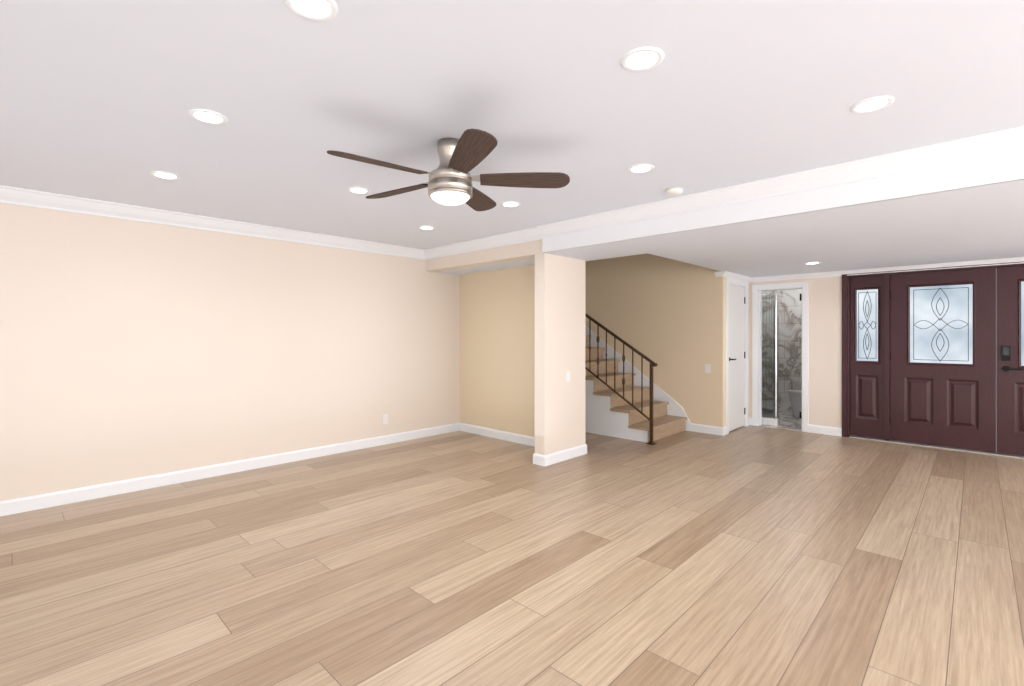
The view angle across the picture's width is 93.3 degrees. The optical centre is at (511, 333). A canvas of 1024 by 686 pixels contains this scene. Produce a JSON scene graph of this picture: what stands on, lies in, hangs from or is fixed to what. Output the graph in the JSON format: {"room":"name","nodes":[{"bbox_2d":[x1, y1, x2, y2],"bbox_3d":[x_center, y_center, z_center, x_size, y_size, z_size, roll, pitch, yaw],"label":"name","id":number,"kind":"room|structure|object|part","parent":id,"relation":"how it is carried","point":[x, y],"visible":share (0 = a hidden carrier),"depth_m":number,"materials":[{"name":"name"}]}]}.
{"room":"empty living room","nodes":[
{"label":"empty living room","id":0,"kind":"room"},
{"bbox_2d":[0,203,423,500],"bbox_3d":[-2.612,-0.330,4.748,0.150,3.300,9.920,0,0,44],"label":"wall","id":1,"kind":"structure","parent":0,"point":[132,349],"depth_m":4.31,"materials":[{"name":"beige paint"}]},
{"bbox_2d":[0,185,419,258],"bbox_3d":[-3.467,-1.006,3.683,0.097,0.109,6.660,0,0,44],"label":"crown molding","id":2,"kind":"structure","parent":1,"relation":"attached to","point":[8,195],"depth_m":4.25,"materials":[{"name":"white wood"}]},
{"bbox_2d":[0,423,459,516],"bbox_3d":[-3.288,1.266,3.928,0.014,0.108,7.440,0,0,44],"label":"baseboard","id":3,"kind":"structure","parent":1,"relation":"attached to","point":[32,503],"depth_m":4.36,"materials":[{"name":"white wood"}]},
{"bbox_2d":[382,414,387,424],"bbox_3d":[-1.515,1.020,5.774,0.008,0.116,0.072,0,0,44],"label":"outlet","id":4,"kind":"object","parent":1,"relation":"attached to","point":[385,419],"visible":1,"depth_m":5.77,"materials":[{"name":"white plastic"}]},
{"bbox_2d":[424,239,555,454],"bbox_3d":[-0.333,0.130,5.574,1.990,2.380,0.170,0,0,44],"label":"wall","id":5,"kind":"structure","parent":0,"point":[490,336],"depth_m":6.08,"materials":[{"name":"beige paint"}]},
{"bbox_2d":[460,423,534,446],"bbox_3d":[-0.038,1.266,5.953,1.830,0.108,0.014,0,0,44],"label":"baseboard","id":6,"kind":"structure","parent":5,"relation":"attached to","point":[507,436],"depth_m":6.07,"materials":[{"name":"white wood"}]},
{"bbox_2d":[416,126,1023,259],"bbox_3d":[1.801,-1.006,3.314,8.200,0.109,0.127,0,0,44],"label":"ceiling beam","id":7,"kind":"structure","parent":5,"relation":"attached to","point":[989,145],"depth_m":3.26,"materials":[{"name":"white paint"}]},
{"bbox_2d":[0,425,1023,685],"bbox_3d":[0.750,1.370,2.221,8.500,0.100,10.940,0,0,44],"label":"floor","id":8,"kind":"structure","parent":0,"point":[750,555],"depth_m":2.70,"materials":[{"name":"brown wood"}]},
{"bbox_2d":[585,336,686,442],"bbox_3d":[0.900,0.580,6.657,2.256,1.480,1.954,0,0,44],"label":"stairs","id":9,"kind":"structure","parent":8,"relation":"on","point":[609,412],"depth_m":6.40,"materials":[{"name":"white"}]},
{"bbox_2d":[585,313,656,444],"bbox_3d":[1.273,0.453,6.189,1.251,1.734,0.090,0,0,44],"label":"stair railing","id":10,"kind":"object","parent":9,"relation":"attached to","point":[652,365],"visible":0.79,"depth_m":6.05,"materials":[{"name":"brown metal"}]},
{"bbox_2d":[849,435,1023,458],"bbox_3d":[5.192,1.312,5.410,2.322,0.016,0.176,0,0,44],"label":"threshold","id":11,"kind":"object","parent":8,"relation":"on","point":[947,448],"visible":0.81,"depth_m":5.55,"materials":[{"name":"silver metal"}]},
{"bbox_2d":[0,0,1023,277],"bbox_3d":[0.750,-1.395,2.221,8.500,1.170,10.940,0,0,44],"label":"ceiling","id":12,"kind":"structure","parent":0,"point":[100,98],"depth_m":2.33,"materials":[{"name":"white paint"}]},
{"bbox_2d":[150,171,180,179],"bbox_3d":[-2.311,-1.056,3.223,0.164,0.006,0.164,0,0,44],"label":"recessed light","id":13,"kind":"object","parent":12,"relation":"in","point":[165,175],"visible":1,"depth_m":3.22,"materials":[{"name":"white"}]},
{"bbox_2d":[188,109,227,124],"bbox_3d":[-1.481,-1.056,2.355,0.164,0.006,0.164,0,0,44],"label":"recessed light","id":14,"kind":"object","parent":12,"relation":"in","point":[208,116],"visible":1,"depth_m":2.35,"materials":[{"name":"white plastic"}]},
{"bbox_2d":[284,0,337,20],"bbox_3d":[-0.645,-1.056,1.551,0.164,0.006,0.164,0,0,44],"label":"recessed light","id":15,"kind":"object","parent":12,"relation":"in","point":[319,10],"visible":1,"depth_m":1.57,"materials":[{"name":"white plastic"}]},
{"bbox_2d":[347,187,369,193],"bbox_3d":[-1.129,-1.056,3.557,0.164,0.006,0.164,0,0,44],"label":"recessed light","id":16,"kind":"object","parent":12,"relation":"in","point":[359,190],"visible":0.98,"depth_m":3.55,"materials":[{"name":"white plastic"}]},
{"bbox_2d":[418,226,434,229],"bbox_3d":[-0.849,-1.056,4.814,0.164,0.006,0.164,0,0,44],"label":"recessed light","id":17,"kind":"object","parent":12,"relation":"in","point":[426,227],"visible":0.98,"depth_m":4.79,"materials":[{"name":"white plastic"}]},
{"bbox_2d":[327,129,569,210],"bbox_3d":[-0.381,-0.889,2.668,1.260,0.340,1.254,0,0,44],"label":"ceiling fan","id":18,"kind":"object","parent":12,"relation":"hanging from","point":[451,179],"visible":1,"depth_m":2.60,"materials":[{"name":"brown wood"}]},
{"bbox_3d":[-0.642,-0.856,2.438,0.565,0.042,0.148,0,0,-38],"label":"blade","id":19,"kind":"part","parent":18,"relation":"part of","materials":[{"name":"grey wood"}]},
{"bbox_3d":[-0.659,-0.856,2.887,0.565,0.042,0.148,0,0,34],"label":"blade","id":20,"kind":"part","parent":18,"relation":"part of","materials":[{"name":"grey wood"}]},
{"bbox_3d":[-0.210,-0.856,2.315,0.148,0.042,0.565,0,0,-20],"label":"blade","id":21,"kind":"part","parent":18,"relation":"part of","materials":[{"name":"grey wood"}]},
{"bbox_3d":[-0.236,-0.856,3.042,0.148,0.042,0.565,0,0,16],"label":"blade","id":22,"kind":"part","parent":18,"relation":"part of","materials":[{"name":"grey wood"}]},
{"bbox_3d":[0.041,-0.856,2.688,0.565,0.042,0.148,0,0,-2],"label":"blade","id":23,"kind":"part","parent":18,"relation":"part of","materials":[{"name":"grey wood"}]},
{"bbox_2d":[501,201,520,206],"bbox_3d":[-0.012,-1.056,3.939,0.164,0.006,0.164,0,0,44],"label":"recessed light","id":24,"kind":"object","parent":12,"relation":"in","point":[510,204],"visible":1,"depth_m":3.94,"materials":[{"name":"white plastic"}]},
{"bbox_2d":[628,164,653,172],"bbox_3d":[0.825,-1.056,3.092,0.164,0.006,0.164,0,0,44],"label":"recessed light","id":25,"kind":"object","parent":12,"relation":"in","point":[641,168],"visible":1,"depth_m":3.08,"materials":[{"name":"white"}]},
{"bbox_2d":[620,47,663,71],"bbox_3d":[0.502,-1.056,1.863,0.164,0.006,0.164,0,0,44],"label":"recessed light","id":26,"kind":"object","parent":12,"relation":"in","point":[641,59],"visible":1,"depth_m":1.85,"materials":[{"name":"white plastic"}]},
{"bbox_2d":[665,187,682,195],"bbox_3d":[1.191,-1.043,3.545,0.124,0.034,0.124,0,0,44],"label":"smoke detector","id":27,"kind":"object","parent":12,"relation":"attached to","point":[674,191],"visible":1,"depth_m":3.51,"materials":[{"name":"white plastic"}]},
{"bbox_2d":[850,96,893,113],"bbox_3d":[1.662,-1.056,2.231,0.164,0.006,0.164,0,0,44],"label":"recessed light","id":28,"kind":"object","parent":12,"relation":"in","point":[873,104],"visible":1,"depth_m":2.22,"materials":[{"name":"white"}]},
{"bbox_2d":[556,255,579,451],"bbox_3d":[0.538,0.255,5.138,0.130,2.130,0.390,0,0,44],"label":"wall","id":29,"kind":"structure","parent":0,"point":[567,269],"depth_m":5.09,"materials":[{"name":"beige paint"}]},
{"bbox_2d":[533,453,539,464],"bbox_3d":[0.408,1.266,5.107,0.014,0.108,0.554,0,0,44],"label":"baseboard","id":30,"kind":"structure","parent":29,"relation":"attached to","point":[536,457],"depth_m":4.88,"materials":[{"name":"white wood"}]},
{"bbox_2d":[540,444,586,466],"bbox_3d":[0.572,1.266,5.070,0.014,0.108,0.728,0,0,44],"label":"baseboard","id":31,"kind":"structure","parent":29,"relation":"attached to","point":[545,460],"depth_m":5.02,"materials":[{"name":"white wood"}]},
{"bbox_2d":[566,371,569,381],"bbox_3d":[0.592,0.450,5.093,0.008,0.116,0.072,0,0,44],"label":"light switch","id":32,"kind":"object","parent":29,"relation":"attached to","point":[567,376],"visible":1,"depth_m":5.09,"materials":[{"name":"white plastic"}]},
{"bbox_2d":[580,260,591,444],"bbox_3d":[0.062,-0.330,5.984,1.990,3.300,0.170,0,0,44],"label":"wall","id":33,"kind":"structure","parent":0,"point":[585,266],"depth_m":5.30,"materials":[{"name":"beige paint"}]},
{"bbox_2d":[592,253,725,426],"bbox_3d":[1.812,-0.330,7.277,2.720,3.300,0.160,0,0,44],"label":"wall","id":34,"kind":"structure","parent":0,"point":[673,312],"depth_m":6.76,"materials":[{"name":"beige paint"}]},
{"bbox_2d":[585,326,690,430],"bbox_3d":[1.603,0.397,7.356,2.290,1.846,0.016,0,0,44],"label":"trim","id":35,"kind":"structure","parent":34,"relation":"attached to","point":[674,408],"depth_m":7.08,"materials":[{"name":"white wood"}]},
{"bbox_2d":[691,423,723,435],"bbox_3d":[2.586,1.266,6.412,0.434,0.108,0.014,0,0,44],"label":"baseboard","id":36,"kind":"structure","parent":34,"relation":"attached to","point":[715,430],"depth_m":6.40,"materials":[{"name":"white wood"}]},
{"bbox_2d":[705,364,710,372],"bbox_3d":[2.596,0.460,6.405,0.072,0.116,0.008,0,0,44],"label":"light switch","id":37,"kind":"object","parent":34,"relation":"attached to","point":[707,368],"visible":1,"depth_m":6.40,"materials":[{"name":"white plastic"}]},
{"bbox_2d":[731,283,745,425],"bbox_3d":[3.085,0.255,6.746,0.150,2.130,0.840,0,0,44],"label":"wall","id":38,"kind":"structure","parent":0,"point":[731,283],"depth_m":6.90,"materials":[{"name":"beige paint"}]},
{"bbox_2d":[716,271,751,281],"bbox_3d":[3.056,-0.779,6.582,0.076,0.063,0.996,0,0,44],"label":"crown molding","id":39,"kind":"structure","parent":38,"relation":"attached to","point":[721,273],"depth_m":6.46,"materials":[{"name":"white wood"}]},
{"bbox_2d":[729,285,744,430],"bbox_3d":[3.100,0.322,6.658,0.094,1.973,0.663,0,0,44],"label":"closet door","id":40,"kind":"structure","parent":38,"relation":"in","point":[736,356],"depth_m":6.67,"materials":[{"name":"white paint"}]},
{"bbox_2d":[726,277,747,433],"bbox_3d":[3.049,0.285,6.697,0.166,2.070,0.820,0,0,44],"label":"door frame","id":41,"kind":"structure","parent":38,"relation":"attached to","point":[740,283],"depth_m":6.52,"materials":[{"name":"white wood"}]},
{"bbox_2d":[759,409,801,430],"bbox_3d":[4.249,1.368,7.631,1.840,0.104,2.010,0,0,44],"label":"floor","id":42,"kind":"structure","parent":0,"point":[789,420],"depth_m":7.18,"materials":[{"name":"tile"}]},
{"bbox_2d":[762,290,779,425],"bbox_3d":[3.786,0.338,7.569,0.920,1.956,0.921,0,0,44],"label":"shower enclosure","id":43,"kind":"object","parent":42,"relation":"on","point":[770,415],"visible":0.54,"depth_m":7.50,"materials":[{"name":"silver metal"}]},
{"bbox_2d":[788,390,801,418],"bbox_3d":[4.668,0.925,7.471,0.705,0.790,0.400,0,0,44],"label":"toilet","id":44,"kind":"object","parent":42,"relation":"on","point":[795,396],"visible":0.23,"depth_m":7.53,"materials":[{"name":"white ceramic"}]},
{"bbox_2d":[762,289,801,410],"bbox_3d":[4.894,0.130,8.301,1.840,2.380,0.150,0,0,44],"label":"wall","id":45,"kind":"structure","parent":0,"point":[789,340],"depth_m":8.31,"materials":[{"name":"tile"}]},
{"bbox_2d":[748,276,841,427],"bbox_3d":[5.406,0.255,5.214,5.620,2.130,0.170,0,0,44],"label":"wall","id":46,"kind":"structure","parent":0,"point":[824,293],"depth_m":6.38,"materials":[{"name":"beige paint"}]},
{"bbox_2d":[752,282,807,431],"bbox_3d":[3.777,0.308,6.784,0.705,2.025,0.166,0,0,44],"label":"door frame","id":47,"kind":"structure","parent":46,"relation":"attached to","point":[757,290],"depth_m":6.92,"materials":[{"name":"white wood"}]},
{"bbox_2d":[808,424,841,435],"bbox_3d":[4.127,1.266,6.344,0.410,0.108,0.014,0,0,44],"label":"baseboard","id":48,"kind":"structure","parent":46,"relation":"attached to","point":[827,430],"depth_m":6.34,"materials":[{"name":"white wood"}]},
{"bbox_2d":[752,257,1023,281],"bbox_3d":[5.399,-0.779,5.091,5.480,0.063,0.056,0,0,44],"label":"crown molding","id":49,"kind":"structure","parent":46,"relation":"attached to","point":[1018,259],"depth_m":5.84,"materials":[{"name":"white wood"}]},
{"bbox_2d":[842,262,1023,455],"bbox_3d":[5.197,0.254,5.415,2.486,2.133,0.166,0,0,44],"label":"entry door","id":50,"kind":"structure","parent":46,"relation":"in","point":[918,356],"depth_m":5.63,"materials":[{"name":"brown wood"}]}
]}

